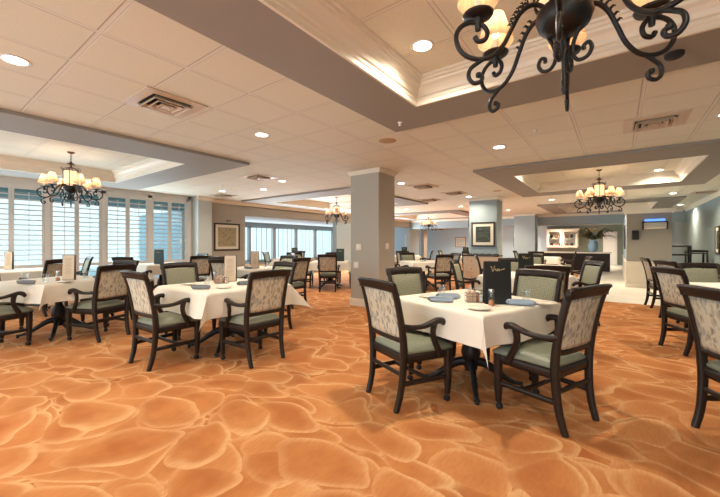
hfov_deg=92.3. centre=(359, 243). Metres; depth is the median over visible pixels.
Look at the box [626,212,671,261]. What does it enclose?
wall partition
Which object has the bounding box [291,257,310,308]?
armchair
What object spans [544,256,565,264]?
tablecloth
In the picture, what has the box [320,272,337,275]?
seat cushion
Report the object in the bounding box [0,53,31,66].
recessed light
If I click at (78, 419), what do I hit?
floor
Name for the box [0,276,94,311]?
tablecloth
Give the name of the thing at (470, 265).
dresser
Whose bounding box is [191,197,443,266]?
wall
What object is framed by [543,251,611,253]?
countertop
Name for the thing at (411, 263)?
tablecloth
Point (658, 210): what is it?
cap
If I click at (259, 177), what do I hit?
ceiling vent
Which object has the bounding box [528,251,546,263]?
armchair
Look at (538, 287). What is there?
cushion
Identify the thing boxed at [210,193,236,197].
ceiling vent
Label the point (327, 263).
armchair
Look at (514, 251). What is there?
armchair
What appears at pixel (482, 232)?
print
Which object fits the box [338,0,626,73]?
ceiling
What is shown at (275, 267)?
cushion
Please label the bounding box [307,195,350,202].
ceiling
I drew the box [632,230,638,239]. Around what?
wall speaker
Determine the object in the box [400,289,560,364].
tablecloth
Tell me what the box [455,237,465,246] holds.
framed picture
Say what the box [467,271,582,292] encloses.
tablecloth
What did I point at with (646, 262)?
armchair
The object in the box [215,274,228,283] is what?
condiment caddy
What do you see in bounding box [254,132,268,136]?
recessed light
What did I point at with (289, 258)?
armchair
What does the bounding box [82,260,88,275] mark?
cushion
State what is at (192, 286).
rolled napkin
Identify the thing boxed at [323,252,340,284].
armchair
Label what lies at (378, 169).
trim column
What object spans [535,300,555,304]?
bread plate
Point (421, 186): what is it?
ceiling vent
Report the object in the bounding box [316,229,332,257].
window
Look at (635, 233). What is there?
grille
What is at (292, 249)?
menu board
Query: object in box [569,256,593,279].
armchair
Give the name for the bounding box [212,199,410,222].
crown molding
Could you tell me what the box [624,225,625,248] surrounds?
framed picture
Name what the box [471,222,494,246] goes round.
framed picture
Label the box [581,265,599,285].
cushion
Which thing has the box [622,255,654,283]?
wall
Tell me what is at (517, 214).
trim column
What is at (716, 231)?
print
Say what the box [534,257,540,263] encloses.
cushion
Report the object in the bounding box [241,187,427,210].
trim
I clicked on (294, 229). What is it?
window
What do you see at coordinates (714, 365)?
seat cushion
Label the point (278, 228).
vertical blind
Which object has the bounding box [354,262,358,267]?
wall switch
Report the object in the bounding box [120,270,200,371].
armchair
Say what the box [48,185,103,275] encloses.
window
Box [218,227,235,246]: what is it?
print
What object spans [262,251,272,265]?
armchair
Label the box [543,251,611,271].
counter
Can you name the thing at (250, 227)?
window
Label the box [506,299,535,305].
rolled napkin
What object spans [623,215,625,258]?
wall
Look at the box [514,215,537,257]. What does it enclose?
wall column
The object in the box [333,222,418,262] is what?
wall pier
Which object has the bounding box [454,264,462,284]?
cushion
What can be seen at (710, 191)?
ceiling vent
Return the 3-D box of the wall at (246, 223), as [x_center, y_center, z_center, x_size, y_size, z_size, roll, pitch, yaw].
[-5.173,-0.050,23.896,0.200,2.600,17.800,0,0,37]
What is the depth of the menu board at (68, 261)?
4.69 m
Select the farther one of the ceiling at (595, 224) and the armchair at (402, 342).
the ceiling at (595, 224)
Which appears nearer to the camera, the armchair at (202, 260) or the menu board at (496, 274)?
the menu board at (496, 274)
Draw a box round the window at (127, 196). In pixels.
[104,191,149,278]
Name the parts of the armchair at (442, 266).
leg, seat frame, panel, crest rail, leg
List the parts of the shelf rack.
shelf, shelf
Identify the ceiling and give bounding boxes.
[0,0,719,220]
[0,131,146,169]
[144,206,401,227]
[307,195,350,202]
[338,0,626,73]
[447,224,611,228]
[534,158,682,182]
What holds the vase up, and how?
on the counter at (579, 258)
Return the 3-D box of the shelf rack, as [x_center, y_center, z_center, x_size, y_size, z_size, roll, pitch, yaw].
[9.273,0.650,10.054,0.482,1.200,0.408,0,0,37]
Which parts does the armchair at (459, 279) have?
crest rail, leg, leg, armrest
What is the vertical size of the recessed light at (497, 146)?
0.004 m
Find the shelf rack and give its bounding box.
[672,245,691,262]
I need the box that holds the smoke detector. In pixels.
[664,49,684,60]
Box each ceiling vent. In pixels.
[122,86,207,118]
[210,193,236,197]
[240,173,276,180]
[408,184,437,188]
[419,198,439,201]
[442,191,467,195]
[623,109,692,133]
[690,190,718,194]
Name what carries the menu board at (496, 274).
on the tablecloth at (484, 329)
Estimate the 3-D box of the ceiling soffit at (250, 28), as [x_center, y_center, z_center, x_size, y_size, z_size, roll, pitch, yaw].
[0.657,-1.427,1.337,3.940,0.044,4.630,0,0,37]
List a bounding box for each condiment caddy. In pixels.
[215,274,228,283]
[465,288,482,302]
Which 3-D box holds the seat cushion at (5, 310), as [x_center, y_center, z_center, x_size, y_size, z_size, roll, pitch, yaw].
[-4.334,0.801,4.132,0.500,0.073,0.462,0,0,15]
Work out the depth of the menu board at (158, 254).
8.31 m
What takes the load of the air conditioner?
attached to the wall partition at (653, 244)
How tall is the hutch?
1.180 m
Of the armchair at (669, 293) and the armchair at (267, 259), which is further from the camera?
the armchair at (267, 259)
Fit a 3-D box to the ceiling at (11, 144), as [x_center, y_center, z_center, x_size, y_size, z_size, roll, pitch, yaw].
[-5.311,-1.673,5.788,3.270,0.055,3.260,0,0,37]
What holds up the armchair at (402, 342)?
on the floor
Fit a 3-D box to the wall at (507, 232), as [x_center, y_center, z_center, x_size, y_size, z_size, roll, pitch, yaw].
[8.503,-0.100,24.951,21.100,2.700,0.200,0,0,37]
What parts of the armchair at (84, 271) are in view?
leg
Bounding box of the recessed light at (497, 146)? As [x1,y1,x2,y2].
[492,145,505,148]
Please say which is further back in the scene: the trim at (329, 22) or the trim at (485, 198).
the trim at (485, 198)
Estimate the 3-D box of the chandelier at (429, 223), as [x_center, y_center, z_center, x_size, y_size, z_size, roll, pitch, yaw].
[3.771,-1.147,18.998,0.823,0.995,0.946,0,0,-13]
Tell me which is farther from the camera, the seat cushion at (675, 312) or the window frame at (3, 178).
the window frame at (3, 178)
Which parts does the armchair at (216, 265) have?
leg, crest rail, panel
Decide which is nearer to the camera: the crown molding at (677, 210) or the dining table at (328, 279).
the dining table at (328, 279)
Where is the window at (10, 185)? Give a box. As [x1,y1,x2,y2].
[0,180,47,268]
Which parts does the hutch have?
door, door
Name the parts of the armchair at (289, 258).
crest rail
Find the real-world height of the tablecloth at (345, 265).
0.286 m
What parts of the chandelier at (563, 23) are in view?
lamp shade, lamp shade, arm, arm, arm, lamp shade, lamp shade, arm, arm, lamp shade, arm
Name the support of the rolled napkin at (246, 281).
on the tablecloth at (204, 304)
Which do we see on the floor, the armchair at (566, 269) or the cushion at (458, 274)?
the armchair at (566, 269)
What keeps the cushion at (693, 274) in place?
on the armchair at (696, 272)
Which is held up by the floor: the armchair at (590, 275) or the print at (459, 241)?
the armchair at (590, 275)
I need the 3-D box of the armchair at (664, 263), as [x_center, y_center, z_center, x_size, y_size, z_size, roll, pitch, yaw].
[5.220,0.764,5.588,0.627,0.985,0.612,0,0,10]
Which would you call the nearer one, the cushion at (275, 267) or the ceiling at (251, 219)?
the cushion at (275, 267)
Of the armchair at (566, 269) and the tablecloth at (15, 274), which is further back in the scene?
the tablecloth at (15, 274)
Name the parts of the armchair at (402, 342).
leg, crest rail, panel, rail, leg, seat frame, leg, armrest, leg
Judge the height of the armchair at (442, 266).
0.985 m
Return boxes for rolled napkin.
[16,280,35,283]
[191,285,210,288]
[236,280,247,284]
[427,296,453,301]
[435,293,460,298]
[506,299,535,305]
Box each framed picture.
[214,223,239,250]
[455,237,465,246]
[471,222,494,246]
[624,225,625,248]
[715,225,719,253]
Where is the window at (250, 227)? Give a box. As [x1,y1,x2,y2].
[249,226,274,260]
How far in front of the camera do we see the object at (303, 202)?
13.40 m
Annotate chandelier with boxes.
[36,151,102,206]
[325,197,347,224]
[420,214,436,230]
[454,0,689,112]
[574,169,625,213]
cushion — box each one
[0,305,33,315]
[66,299,124,308]
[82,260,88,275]
[137,311,200,326]
[165,267,195,284]
[219,313,278,324]
[264,253,269,263]
[274,266,291,283]
[280,259,291,266]
[292,281,303,285]
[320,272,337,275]
[375,330,452,354]
[392,273,422,295]
[401,255,413,260]
[425,273,448,275]
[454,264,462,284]
[493,338,585,367]
[511,262,517,271]
[516,276,557,300]
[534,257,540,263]
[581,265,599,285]
[666,307,688,317]
[683,268,719,282]
[706,360,719,371]
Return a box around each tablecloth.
[0,268,42,280]
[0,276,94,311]
[136,262,188,274]
[153,278,311,329]
[205,266,272,280]
[268,257,314,265]
[308,260,350,270]
[395,255,421,261]
[397,260,434,270]
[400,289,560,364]
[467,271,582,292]
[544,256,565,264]
[689,282,719,288]
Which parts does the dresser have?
drawer, drawer, drawer, drawer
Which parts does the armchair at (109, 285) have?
leg, armrest, leg, seat frame, leg, rail, panel, crest rail, leg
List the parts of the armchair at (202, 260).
crest rail, panel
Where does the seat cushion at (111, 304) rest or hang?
on the armchair at (109, 285)
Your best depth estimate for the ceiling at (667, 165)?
7.91 m
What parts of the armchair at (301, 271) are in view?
seat frame, panel, crest rail, leg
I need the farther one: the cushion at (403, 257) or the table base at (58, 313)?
the cushion at (403, 257)
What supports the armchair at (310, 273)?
on the floor
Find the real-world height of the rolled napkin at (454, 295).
0.049 m
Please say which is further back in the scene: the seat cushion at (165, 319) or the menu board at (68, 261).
the menu board at (68, 261)
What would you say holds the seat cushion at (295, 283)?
on the armchair at (301, 271)
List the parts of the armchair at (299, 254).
crest rail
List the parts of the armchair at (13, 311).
leg, armrest, seat frame, leg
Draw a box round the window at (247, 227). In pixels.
[245,226,248,260]
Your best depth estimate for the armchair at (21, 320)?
4.98 m
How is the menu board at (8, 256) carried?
on the tablecloth at (15, 274)
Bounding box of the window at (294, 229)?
[275,228,295,257]
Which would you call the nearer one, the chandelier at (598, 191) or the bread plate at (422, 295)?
the bread plate at (422, 295)
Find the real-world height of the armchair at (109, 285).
0.985 m
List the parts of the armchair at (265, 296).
leg, armrest, leg, seat frame, leg, rail, panel, crest rail, leg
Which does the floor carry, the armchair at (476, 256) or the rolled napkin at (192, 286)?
the armchair at (476, 256)
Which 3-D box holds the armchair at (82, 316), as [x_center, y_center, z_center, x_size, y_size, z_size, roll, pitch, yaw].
[-3.978,0.764,5.524,0.612,0.985,0.627,0,0,15]
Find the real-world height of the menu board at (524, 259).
0.349 m
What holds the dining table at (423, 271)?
on the floor
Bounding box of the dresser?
[462,254,502,280]
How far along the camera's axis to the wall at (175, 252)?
15.29 m
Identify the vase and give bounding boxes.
[588,240,597,251]
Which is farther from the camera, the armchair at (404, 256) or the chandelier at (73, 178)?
the armchair at (404, 256)
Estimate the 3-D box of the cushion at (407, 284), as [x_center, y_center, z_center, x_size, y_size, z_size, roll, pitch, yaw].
[0.544,0.529,3.951,0.420,0.352,0.098,0,0,-31]
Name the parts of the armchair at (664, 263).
leg, crest rail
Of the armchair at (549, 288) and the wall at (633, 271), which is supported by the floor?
the armchair at (549, 288)
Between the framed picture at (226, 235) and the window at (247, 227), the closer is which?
the framed picture at (226, 235)
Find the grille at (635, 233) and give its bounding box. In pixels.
[633,231,637,238]
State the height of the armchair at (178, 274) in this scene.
0.985 m
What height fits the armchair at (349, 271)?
0.985 m
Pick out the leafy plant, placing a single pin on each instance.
(588, 234)
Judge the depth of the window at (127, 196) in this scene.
9.32 m
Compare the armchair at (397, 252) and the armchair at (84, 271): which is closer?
the armchair at (84, 271)
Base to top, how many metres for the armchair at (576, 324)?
0.985 m
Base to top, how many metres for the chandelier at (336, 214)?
0.995 m
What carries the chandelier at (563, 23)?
hanging from the ceiling at (399, 23)
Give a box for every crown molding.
[197,196,214,201]
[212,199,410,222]
[411,209,682,222]
[683,190,719,210]
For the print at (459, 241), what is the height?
0.470 m
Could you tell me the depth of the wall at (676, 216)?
16.92 m
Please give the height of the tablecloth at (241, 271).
0.286 m
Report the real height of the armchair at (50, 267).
0.985 m
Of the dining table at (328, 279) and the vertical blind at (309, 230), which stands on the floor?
the dining table at (328, 279)
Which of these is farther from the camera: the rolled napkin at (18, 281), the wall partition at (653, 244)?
the wall partition at (653, 244)
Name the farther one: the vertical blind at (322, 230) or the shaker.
the vertical blind at (322, 230)
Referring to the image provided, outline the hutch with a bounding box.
[546,228,579,247]
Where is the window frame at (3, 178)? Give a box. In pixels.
[0,176,190,284]
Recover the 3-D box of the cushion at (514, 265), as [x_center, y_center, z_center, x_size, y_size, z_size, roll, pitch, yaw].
[2.873,0.529,6.518,0.420,0.352,0.098,0,0,19]
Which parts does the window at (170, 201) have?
shutter frame, tilt rod, shutter frame, tilt rod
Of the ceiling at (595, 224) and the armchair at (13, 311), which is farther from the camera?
the ceiling at (595, 224)
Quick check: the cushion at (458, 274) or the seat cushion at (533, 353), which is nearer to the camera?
the seat cushion at (533, 353)
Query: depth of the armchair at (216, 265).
6.20 m
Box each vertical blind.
[256,227,271,259]
[278,228,291,257]
[309,230,313,256]
[322,230,332,253]
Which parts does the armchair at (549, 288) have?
leg, leg, crest rail, leg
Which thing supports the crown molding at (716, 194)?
attached to the wall at (698, 231)
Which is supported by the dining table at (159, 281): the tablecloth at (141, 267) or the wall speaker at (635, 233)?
the tablecloth at (141, 267)
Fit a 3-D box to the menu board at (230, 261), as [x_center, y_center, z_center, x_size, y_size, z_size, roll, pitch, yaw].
[-1.689,0.325,4.518,0.158,0.339,0.056,0,0,1]
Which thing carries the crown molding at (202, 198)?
attached to the wall at (202, 210)
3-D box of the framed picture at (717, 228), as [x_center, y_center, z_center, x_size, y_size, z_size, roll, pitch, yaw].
[10.120,-0.100,9.799,0.030,0.800,0.500,0,0,37]
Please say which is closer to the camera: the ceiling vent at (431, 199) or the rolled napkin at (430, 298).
the rolled napkin at (430, 298)
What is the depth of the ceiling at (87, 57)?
3.92 m
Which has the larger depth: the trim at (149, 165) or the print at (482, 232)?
the print at (482, 232)
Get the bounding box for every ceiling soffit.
[0,108,249,189]
[134,0,719,131]
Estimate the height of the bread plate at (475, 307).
0.016 m
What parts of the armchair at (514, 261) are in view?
crest rail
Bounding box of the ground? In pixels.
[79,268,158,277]
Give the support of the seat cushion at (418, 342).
on the armchair at (402, 342)
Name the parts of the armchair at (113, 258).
crest rail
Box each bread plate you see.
[216,286,231,288]
[419,294,434,297]
[467,305,491,310]
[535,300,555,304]
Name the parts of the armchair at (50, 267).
leg, crest rail, panel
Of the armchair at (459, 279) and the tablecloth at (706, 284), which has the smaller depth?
the tablecloth at (706, 284)
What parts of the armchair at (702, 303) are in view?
leg, crest rail, panel, rail, seat frame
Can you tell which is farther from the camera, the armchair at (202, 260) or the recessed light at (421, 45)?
the armchair at (202, 260)
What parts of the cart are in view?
rail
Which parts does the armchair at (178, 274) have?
leg, crest rail, leg, leg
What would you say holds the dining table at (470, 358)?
on the floor
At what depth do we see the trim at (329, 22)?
2.63 m
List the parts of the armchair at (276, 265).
crest rail, leg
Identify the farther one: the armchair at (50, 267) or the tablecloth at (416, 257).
the tablecloth at (416, 257)
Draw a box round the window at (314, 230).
[296,228,315,257]
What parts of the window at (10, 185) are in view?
shutter frame, shutter frame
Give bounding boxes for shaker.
[488,288,494,305]
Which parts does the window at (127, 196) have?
shutter frame, tilt rod, shutter frame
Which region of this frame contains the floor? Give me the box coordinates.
[0,262,719,496]
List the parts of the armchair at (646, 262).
crest rail, leg, panel, leg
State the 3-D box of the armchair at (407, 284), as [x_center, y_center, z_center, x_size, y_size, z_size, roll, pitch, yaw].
[0.654,0.764,3.771,0.612,0.985,0.627,0,0,-31]
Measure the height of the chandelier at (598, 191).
0.995 m
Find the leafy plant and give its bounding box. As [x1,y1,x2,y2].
[572,228,615,239]
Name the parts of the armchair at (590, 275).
leg, armrest, crest rail, leg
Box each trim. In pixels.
[0,130,182,182]
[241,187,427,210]
[258,0,719,106]
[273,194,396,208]
[395,210,468,220]
[467,197,503,200]
[473,139,719,196]
[537,196,686,213]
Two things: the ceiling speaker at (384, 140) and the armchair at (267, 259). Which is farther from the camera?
the armchair at (267, 259)
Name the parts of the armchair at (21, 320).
leg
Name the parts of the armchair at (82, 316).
leg, crest rail, leg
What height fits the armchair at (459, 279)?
0.985 m
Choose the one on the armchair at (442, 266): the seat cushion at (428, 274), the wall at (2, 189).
the seat cushion at (428, 274)
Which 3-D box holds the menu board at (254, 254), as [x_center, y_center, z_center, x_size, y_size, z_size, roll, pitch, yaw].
[-2.093,0.325,6.910,0.158,0.339,0.056,0,0,1]
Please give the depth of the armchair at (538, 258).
8.82 m
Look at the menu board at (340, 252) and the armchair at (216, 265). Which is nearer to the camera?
the armchair at (216, 265)
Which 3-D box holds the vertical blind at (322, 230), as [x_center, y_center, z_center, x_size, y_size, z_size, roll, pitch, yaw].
[-2.657,0.010,26.948,0.087,2.080,1.662,0,0,37]
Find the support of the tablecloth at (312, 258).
on the dining table
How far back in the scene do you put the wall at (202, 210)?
10.74 m
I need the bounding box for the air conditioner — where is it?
[642,219,667,229]
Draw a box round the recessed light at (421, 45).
[410,39,433,52]
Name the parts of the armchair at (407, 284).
leg, crest rail, leg, leg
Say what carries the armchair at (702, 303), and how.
on the floor
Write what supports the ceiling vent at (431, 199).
in the ceiling at (87, 57)
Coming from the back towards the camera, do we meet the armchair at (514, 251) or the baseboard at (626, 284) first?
the armchair at (514, 251)
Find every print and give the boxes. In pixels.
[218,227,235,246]
[457,239,463,244]
[476,226,489,241]
[716,231,717,248]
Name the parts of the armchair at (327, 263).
leg, crest rail, panel, seat frame, leg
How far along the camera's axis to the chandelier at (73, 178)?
6.15 m
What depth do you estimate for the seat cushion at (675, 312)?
4.06 m
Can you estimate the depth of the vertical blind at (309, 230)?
25.66 m
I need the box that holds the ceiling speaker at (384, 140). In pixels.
[379,138,395,143]
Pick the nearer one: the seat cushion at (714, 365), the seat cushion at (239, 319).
the seat cushion at (714, 365)
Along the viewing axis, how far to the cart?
10.31 m
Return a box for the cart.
[684,250,708,268]
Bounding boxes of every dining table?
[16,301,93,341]
[154,275,162,288]
[187,317,262,357]
[318,278,341,288]
[423,271,438,288]
[424,344,523,404]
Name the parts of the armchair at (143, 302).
leg, crest rail, panel, rail, leg, armrest, seat frame, armrest, leg, leg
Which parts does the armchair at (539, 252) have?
crest rail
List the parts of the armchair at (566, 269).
crest rail, panel, leg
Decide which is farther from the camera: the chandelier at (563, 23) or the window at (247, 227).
the window at (247, 227)
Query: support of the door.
in the wall at (507, 232)
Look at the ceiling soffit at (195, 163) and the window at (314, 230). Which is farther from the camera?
the window at (314, 230)
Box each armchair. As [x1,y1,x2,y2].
[0,278,24,328]
[0,291,33,345]
[18,259,67,316]
[66,264,136,342]
[76,256,93,275]
[80,260,139,325]
[111,257,153,290]
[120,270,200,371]
[160,262,215,340]
[189,255,210,281]
[208,256,223,258]
[208,259,248,280]
[219,269,291,368]
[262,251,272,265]
[264,261,297,331]
[279,255,297,266]
[286,252,302,261]
[290,253,313,287]
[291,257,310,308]
[317,254,339,291]
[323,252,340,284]
[349,271,350,288]
[357,277,452,413]
[385,267,456,369]
[395,264,410,274]
[396,251,408,263]
[399,252,414,273]
[420,250,433,272]
[425,254,453,291]
[436,253,461,287]
[449,259,482,291]
[461,251,468,266]
[474,255,482,274]
[485,269,564,380]
[493,284,612,437]
[498,258,517,293]
[513,250,517,257]
[525,265,570,304]
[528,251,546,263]
[534,254,542,263]
[560,251,576,270]
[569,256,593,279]
[572,260,605,325]
[640,257,659,307]
[650,266,693,355]
[652,260,679,322]
[676,284,719,428]
[677,263,719,331]
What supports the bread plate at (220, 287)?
on the tablecloth at (204, 304)
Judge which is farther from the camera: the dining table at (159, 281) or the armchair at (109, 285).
the dining table at (159, 281)
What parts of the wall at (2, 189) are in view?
post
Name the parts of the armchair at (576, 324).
leg, armrest, leg, seat frame, armrest, leg, rail, panel, crest rail, leg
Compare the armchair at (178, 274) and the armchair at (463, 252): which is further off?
the armchair at (463, 252)
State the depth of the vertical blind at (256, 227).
22.37 m
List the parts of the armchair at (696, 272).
leg, crest rail, leg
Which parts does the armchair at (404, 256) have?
crest rail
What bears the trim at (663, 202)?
attached to the ceiling at (87, 57)
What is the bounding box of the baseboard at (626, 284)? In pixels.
[625,283,646,287]
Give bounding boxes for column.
[347,167,397,176]
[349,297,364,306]
[351,172,394,298]
[469,199,501,257]
[513,214,537,215]
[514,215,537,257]
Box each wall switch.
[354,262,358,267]
[356,244,360,249]
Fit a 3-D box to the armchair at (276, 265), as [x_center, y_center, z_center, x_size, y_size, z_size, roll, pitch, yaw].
[-1.303,0.764,5.036,0.612,0.985,0.627,0,0,39]
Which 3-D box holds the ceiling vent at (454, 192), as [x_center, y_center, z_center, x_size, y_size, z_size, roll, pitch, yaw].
[2.713,-1.429,9.943,0.590,0.042,0.590,0,0,37]
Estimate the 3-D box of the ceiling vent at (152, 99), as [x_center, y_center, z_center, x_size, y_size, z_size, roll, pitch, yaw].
[-2.017,-1.429,3.591,0.590,0.042,0.590,0,0,37]
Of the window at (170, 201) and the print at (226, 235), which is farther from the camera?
the print at (226, 235)
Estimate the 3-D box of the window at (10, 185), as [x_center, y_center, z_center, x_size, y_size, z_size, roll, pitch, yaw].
[-7.626,-0.100,7.563,0.177,2.500,1.190,0,0,37]
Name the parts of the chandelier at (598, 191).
lamp shade, lamp shade, lamp shade, arm, lamp shade, arm, lamp shade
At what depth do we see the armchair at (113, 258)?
7.18 m
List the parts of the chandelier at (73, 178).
lamp shade, arm, lamp shade, arm, lamp shade, arm, lamp shade, arm, lamp shade, arm, lamp shade, arm, lamp shade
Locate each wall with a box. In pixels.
[0,187,184,258]
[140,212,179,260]
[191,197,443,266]
[193,196,211,280]
[245,222,332,263]
[395,224,622,264]
[410,210,685,228]
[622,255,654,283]
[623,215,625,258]
[672,196,719,268]
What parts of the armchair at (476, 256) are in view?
leg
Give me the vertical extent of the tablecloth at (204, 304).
0.323 m
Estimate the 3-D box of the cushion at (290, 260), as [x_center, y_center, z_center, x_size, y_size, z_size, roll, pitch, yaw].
[-1.669,0.529,7.937,0.420,0.352,0.098,0,0,32]
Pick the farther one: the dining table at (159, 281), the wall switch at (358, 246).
the dining table at (159, 281)
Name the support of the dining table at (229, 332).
on the floor
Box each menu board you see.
[4,252,13,269]
[62,255,75,279]
[154,250,163,263]
[224,255,236,281]
[251,251,258,267]
[291,248,297,254]
[336,249,343,260]
[483,261,511,303]
[518,253,533,268]
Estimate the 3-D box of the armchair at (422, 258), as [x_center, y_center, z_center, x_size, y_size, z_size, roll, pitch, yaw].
[2.639,0.764,13.879,0.627,0.985,0.612,0,0,17]
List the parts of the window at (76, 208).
shutter frame, tilt rod, shutter frame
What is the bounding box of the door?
[603,231,616,264]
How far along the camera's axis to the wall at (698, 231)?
12.01 m
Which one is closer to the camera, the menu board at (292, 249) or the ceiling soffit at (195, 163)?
the ceiling soffit at (195, 163)
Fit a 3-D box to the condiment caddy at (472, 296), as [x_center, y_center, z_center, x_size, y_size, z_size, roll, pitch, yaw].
[0.968,0.436,2.931,0.144,0.117,0.095,0,0,7]
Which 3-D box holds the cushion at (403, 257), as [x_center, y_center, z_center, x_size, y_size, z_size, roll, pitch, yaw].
[1.460,0.529,10.622,0.420,0.352,0.098,0,0,-18]
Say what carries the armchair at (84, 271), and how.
on the floor
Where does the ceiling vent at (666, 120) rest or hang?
in the ceiling at (87, 57)
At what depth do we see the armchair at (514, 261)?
6.54 m
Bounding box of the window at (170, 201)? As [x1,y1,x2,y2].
[150,196,188,283]
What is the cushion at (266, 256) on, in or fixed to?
on the armchair at (267, 259)
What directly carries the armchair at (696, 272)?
on the floor
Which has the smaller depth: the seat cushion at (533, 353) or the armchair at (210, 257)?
the seat cushion at (533, 353)
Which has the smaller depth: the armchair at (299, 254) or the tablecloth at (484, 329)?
the tablecloth at (484, 329)
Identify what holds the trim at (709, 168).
attached to the ceiling at (87, 57)
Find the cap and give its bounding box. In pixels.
[622,208,676,214]
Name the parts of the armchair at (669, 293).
leg, crest rail, panel, rail, seat frame, leg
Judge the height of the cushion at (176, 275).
0.352 m
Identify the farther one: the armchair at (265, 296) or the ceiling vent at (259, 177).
the ceiling vent at (259, 177)
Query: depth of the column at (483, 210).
10.96 m
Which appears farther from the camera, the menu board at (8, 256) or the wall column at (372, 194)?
the wall column at (372, 194)

